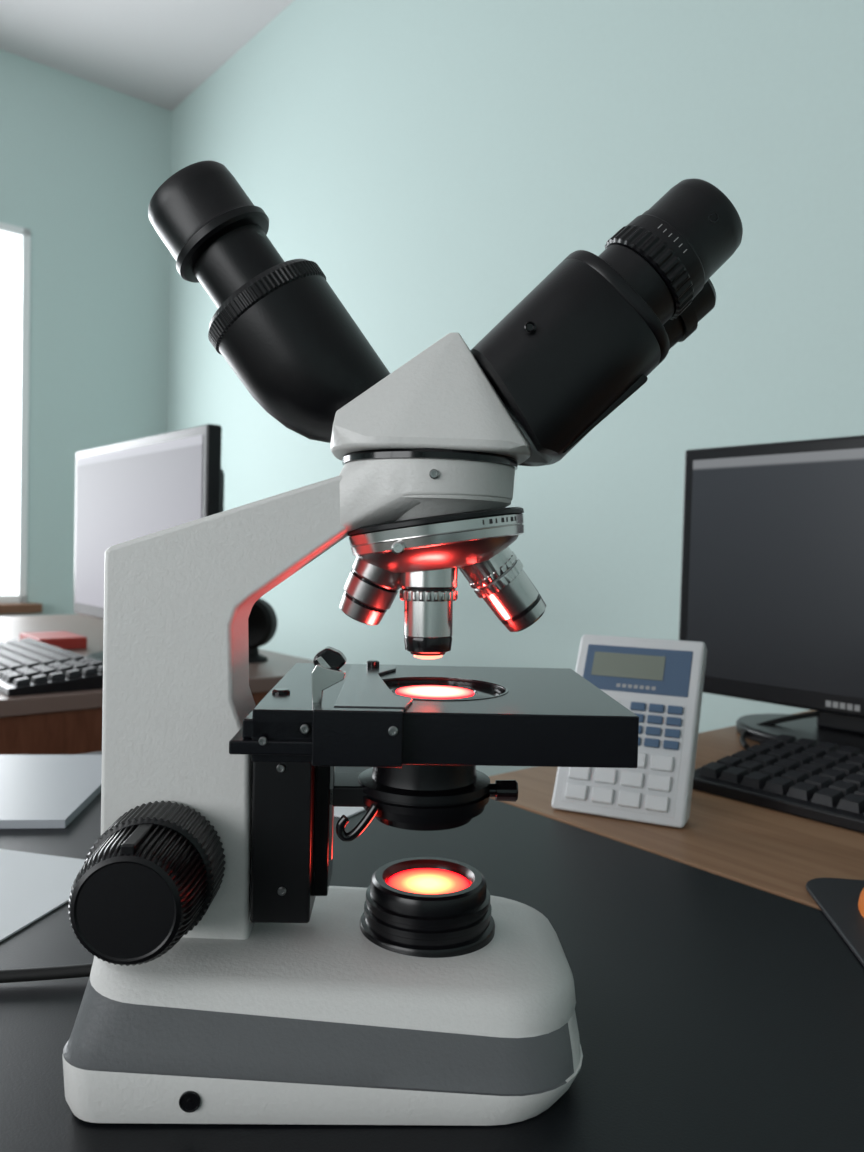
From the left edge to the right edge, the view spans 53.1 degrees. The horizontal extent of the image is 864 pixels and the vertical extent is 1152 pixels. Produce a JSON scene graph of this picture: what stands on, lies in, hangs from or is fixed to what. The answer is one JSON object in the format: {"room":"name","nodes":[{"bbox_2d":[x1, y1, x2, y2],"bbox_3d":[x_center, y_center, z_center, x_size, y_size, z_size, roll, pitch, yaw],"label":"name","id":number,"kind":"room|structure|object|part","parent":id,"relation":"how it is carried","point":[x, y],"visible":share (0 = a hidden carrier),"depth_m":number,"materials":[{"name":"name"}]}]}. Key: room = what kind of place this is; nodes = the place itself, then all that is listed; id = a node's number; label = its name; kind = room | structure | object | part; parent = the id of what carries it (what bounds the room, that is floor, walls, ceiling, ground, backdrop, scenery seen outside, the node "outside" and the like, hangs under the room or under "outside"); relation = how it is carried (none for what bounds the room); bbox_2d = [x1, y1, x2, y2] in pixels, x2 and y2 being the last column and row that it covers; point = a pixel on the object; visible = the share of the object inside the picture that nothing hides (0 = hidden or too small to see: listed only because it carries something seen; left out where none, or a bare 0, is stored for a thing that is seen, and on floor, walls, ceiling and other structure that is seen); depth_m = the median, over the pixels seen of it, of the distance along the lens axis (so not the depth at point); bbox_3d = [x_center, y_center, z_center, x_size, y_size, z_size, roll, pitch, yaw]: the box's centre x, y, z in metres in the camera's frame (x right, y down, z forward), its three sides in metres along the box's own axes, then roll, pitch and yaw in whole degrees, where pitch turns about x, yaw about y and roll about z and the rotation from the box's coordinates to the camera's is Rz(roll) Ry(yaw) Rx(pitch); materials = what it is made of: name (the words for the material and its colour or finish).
{"room":"laboratory","nodes":[
{"label":"laboratory","id":0,"kind":"room"},
{"bbox_2d":[0,49,171,615],"bbox_3d":[-2.821,-0.537,2.187,4.700,2.700,0.150,0,2,-40],"label":"wall","id":1,"kind":"structure","parent":0,"point":[83,162],"depth_m":3.30,"materials":[{"name":"teal paint"}]},
{"bbox_2d":[0,594,26,603],"bbox_3d":[-2.086,0.085,2.766,1.470,0.030,0.056,0,2,-40],"label":"frame","id":2,"kind":"object","parent":1,"relation":"attached to","point":[8,598],"visible":0.73,"depth_m":3.18,"materials":[{"name":"white"}]},
{"bbox_2d":[0,222,30,238],"bbox_3d":[-2.052,-1.259,2.726,1.470,0.030,0.056,0,2,-40],"label":"frame","id":3,"kind":"object","parent":1,"relation":"attached to","point":[8,230],"visible":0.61,"depth_m":3.14,"materials":[{"name":"white"}]},
{"bbox_2d":[0,603,42,613],"bbox_3d":[-2.063,0.119,2.739,1.550,0.035,0.090,0,2,-40],"label":"sill","id":4,"kind":"structure","parent":1,"relation":"attached to","point":[5,608],"depth_m":3.16,"materials":[{"name":"brown wood"}]},
{"bbox_2d":[15,229,30,601],"bbox_3d":[-1.517,-0.587,3.208,0.030,1.375,0.056,0,2,-40],"label":"frame","id":5,"kind":"object","parent":1,"relation":"attached to","point":[24,256],"visible":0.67,"depth_m":3.19,"materials":[{"name":"white"}]},
{"bbox_2d":[0,0,293,110],"bbox_3d":[-0.812,-1.815,-0.209,4.700,0.100,6.300,0,2,-40],"label":"ceiling","id":6,"kind":"structure","parent":0,"point":[156,52],"depth_m":3.00,"materials":[{"name":"grey paint"}]},
{"bbox_2d":[167,0,863,775],"bbox_3d":[0.896,-0.417,1.294,0.150,2.700,6.000,0,2,-40],"label":"wall","id":7,"kind":"structure","parent":0,"point":[436,161],"depth_m":1.92,"materials":[{"name":"teal paint"}]},
{"bbox_3d":[-0.882,0.982,-0.125,4.700,0.100,6.300,0,2,-40],"label":"floor","id":8,"kind":"structure","parent":0,"visible":0},
{"bbox_2d":[0,614,312,754],"bbox_3d":[-0.893,0.504,1.624,0.930,0.750,1.270,0,2,-40],"label":"computer desk","id":9,"kind":"object","parent":8,"relation":"on","point":[59,723],"visible":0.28,"depth_m":1.14,"materials":[{"name":"brown laminate"}]},
{"bbox_2d":[0,638,102,695],"bbox_3d":[-0.619,0.130,1.312,0.150,0.030,0.430,0,2,-40],"label":"keyboard","id":10,"kind":"object","parent":9,"relation":"on","point":[28,666],"visible":0.96,"depth_m":1.19,"materials":[{"name":"black plastic"}]},
{"bbox_2d":[20,631,86,649],"bbox_3d":[-0.717,0.122,1.635,0.085,0.022,0.130,0,2,-40],"label":"notebook","id":11,"kind":"object","parent":9,"relation":"on","point":[65,640],"visible":0.71,"depth_m":1.60,"materials":[{"name":"red paper"}]},
{"bbox_3d":[-0.497,0.539,1.151,0.890,0.728,0.025,0,2,-40],"label":"panel","id":12,"kind":"part","parent":9,"relation":"part of","materials":[{"name":"brown wood"}]},
{"bbox_2d":[74,424,223,661],"bbox_3d":[-0.457,-0.034,1.391,0.180,0.362,0.545,0,2,-40],"label":"computer monitor","id":13,"kind":"object","parent":9,"relation":"on","point":[133,489],"visible":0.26,"depth_m":1.35,"materials":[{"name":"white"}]},
{"bbox_2d":[248,598,276,662],"bbox_3d":[-0.314,0.092,1.501,0.088,0.110,0.060,2,2,10],"label":"speaker","id":14,"kind":"object","parent":9,"relation":"on","point":[262,620],"visible":0.59,"depth_m":1.48},
{"bbox_2d":[0,751,863,1151],"bbox_3d":[0.150,0.579,0.002,0.745,0.750,1.900,0,2,-40],"label":"desk","id":15,"kind":"object","parent":8,"relation":"on","point":[715,1013],"visible":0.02,"depth_m":0.38,"materials":[{"name":"black laminate"}]},
{"bbox_2d":[0,849,84,941],"bbox_3d":[-0.304,0.177,0.501,0.210,0.001,0.120,2,2,14],"label":"paper sheet","id":16,"kind":"object","parent":15,"relation":"on","point":[32,885],"visible":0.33,"depth_m":0.50,"materials":[{"name":"grey paper"}]},
{"bbox_2d":[0,963,92,982],"bbox_3d":[-0.347,0.172,0.392,0.516,0.014,0.028,1,2,1],"label":"power cable","id":17,"kind":"object","parent":15,"relation":"on","point":[78,970],"visible":0.37,"depth_m":0.39,"materials":[{"name":"black rubber"}]},
{"bbox_2d":[0,755,101,828],"bbox_3d":[-0.414,0.166,0.681,0.300,0.006,0.190,1,2,-6],"label":"document folder","id":18,"kind":"object","parent":15,"relation":"on","point":[37,791],"visible":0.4,"depth_m":0.68,"materials":[{"name":"grey"}]},
{"bbox_2d":[334,807,364,817],"bbox_3d":[-0.059,0.177,0.706,0.060,0.001,0.120,2,2,30],"label":"paper sheet","id":19,"kind":"object","parent":15,"relation":"on","point":[348,812],"visible":0.02,"depth_m":0.65,"materials":[{"name":"grey paper"}]},
{"bbox_2d":[62,160,742,1125],"bbox_3d":[0.000,0.012,0.361,0.260,0.355,0.139,1,2,-2],"label":"microscope","id":20,"kind":"object","parent":15,"relation":"on","point":[229,982],"visible":1,"depth_m":0.33,"materials":[{"name":"white painted metal"},{"name":"black plastic"},{"name":"chrome metal"}]},
{"bbox_3d":[-0.105,0.114,0.306,0.044,0.044,0.025,1,2,-2],"label":"fine knob","id":21,"kind":"part","parent":20,"relation":"part of","materials":[{"name":"black plastic"}]},
{"bbox_3d":[-0.105,0.113,0.330,0.049,0.049,0.022,1,2,-2],"label":"coarse knob","id":22,"kind":"part","parent":20,"relation":"part of","materials":[{"name":"black plastic"}]},
{"bbox_3d":[-0.072,0.058,0.359,0.117,0.204,0.038,1,2,-2],"label":"arm","id":23,"kind":"part","parent":20,"relation":"part of"},
{"bbox_3d":[-0.057,0.059,0.356,0.031,0.005,0.108,1,2,-2],"label":"rail plate","id":24,"kind":"part","parent":20,"relation":"part of","materials":[{"name":"black metal"}]},
{"bbox_3d":[-0.045,0.097,0.362,0.007,0.065,0.026,1,2,-2],"label":"rack plate","id":25,"kind":"part","parent":20,"relation":"part of","materials":[{"name":"black metal"}]},
{"bbox_3d":[-0.038,0.041,0.315,0.012,0.018,0.004,1,2,-2],"label":"clip blade","id":26,"kind":"part","parent":20,"relation":"part of","materials":[{"name":"silver metal"}]},
{"bbox_3d":[-0.038,0.033,0.322,0.012,0.013,0.008,1,2,-2],"label":"clip lever","id":27,"kind":"part","parent":20,"relation":"part of","materials":[{"name":"black metal"}]},
{"bbox_3d":[-0.029,0.097,0.340,0.017,0.015,0.004,1,2,-2],"label":"iris lever","id":28,"kind":"part","parent":20,"relation":"part of","materials":[{"name":"black metal"}]},
{"bbox_2d":[360,857,494,957],"bbox_3d":[-0.002,0.140,0.364,0.057,0.027,0.057,3,2,35],"label":"lamp","id":29,"kind":"object","parent":20,"relation":"on","point":[414,907],"depth_m":0.35,"materials":[{"name":"black"}]},
{"bbox_3d":[0.028,0.090,0.362,0.015,0.009,0.009,1,2,-2],"label":"condenser knob","id":30,"kind":"part","parent":20,"relation":"part of","materials":[{"name":"black"}]},
{"bbox_2d":[488,710,863,910],"bbox_3d":[0.855,0.585,0.409,0.852,0.750,1.620,0,2,-40],"label":"wooden desk","id":31,"kind":"object","parent":8,"relation":"on","point":[771,851],"visible":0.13,"depth_m":0.62,"materials":[{"name":"brown wood"}]},
{"bbox_2d":[552,634,706,827],"bbox_3d":[0.162,0.117,0.699,0.102,0.131,0.106,2,2,25],"label":"calculator","id":32,"kind":"object","parent":31,"relation":"on","point":[660,681],"visible":0.69,"depth_m":0.67,"materials":[{"name":"grey plastic"}]},
{"bbox_3d":[0.150,0.139,0.675,0.086,0.089,0.004,2,-28,25],"label":"keypad panel","id":33,"kind":"part","parent":32,"relation":"part of","materials":[{"name":"white plastic"}]},
{"bbox_3d":[0.167,0.077,0.705,0.086,0.040,0.004,2,-28,25],"label":"display panel","id":34,"kind":"part","parent":32,"relation":"part of","materials":[{"name":"blue plastic"}]},
{"bbox_2d":[679,435,863,752],"bbox_3d":[0.458,0.019,0.923,0.180,0.330,0.410,0,2,-40],"label":"computer monitor","id":35,"kind":"object","parent":31,"relation":"on","point":[772,563],"visible":0.8,"depth_m":0.96,"materials":[{"name":"black plastic"}]},
{"bbox_2d":[692,734,863,832],"bbox_3d":[0.420,0.176,0.638,0.165,0.030,0.440,0,2,-40],"label":"keyboard","id":36,"kind":"object","parent":31,"relation":"on","point":[823,782],"visible":0.94,"depth_m":0.72,"materials":[{"name":"black plastic"}]},
{"bbox_2d":[740,711,819,748],"bbox_3d":[0.439,0.161,0.936,0.228,0.044,0.075,1,2,0],"label":"cable","id":37,"kind":"object","parent":31,"relation":"on","point":[744,734],"visible":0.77,"depth_m":0.96,"materials":[{"name":"black rubber"}]},
{"bbox_2d":[806,878,863,965],"bbox_3d":[0.323,0.194,0.426,0.220,0.003,0.200,2,2,8],"label":"mouse pad","id":38,"kind":"object","parent":31,"relation":"on","point":[837,898],"visible":1,"depth_m":0.49,"materials":[{"name":"black rubber"}]},
{"bbox_2d":[858,888,863,917],"bbox_3d":[0.266,0.179,0.479,0.052,0.020,0.080,2,2,20],"label":"computer mouse","id":39,"kind":"object","parent":38,"relation":"on","point":[861,898],"visible":1,"depth_m":0.49,"materials":[{"name":"orange plastic"}]}
]}

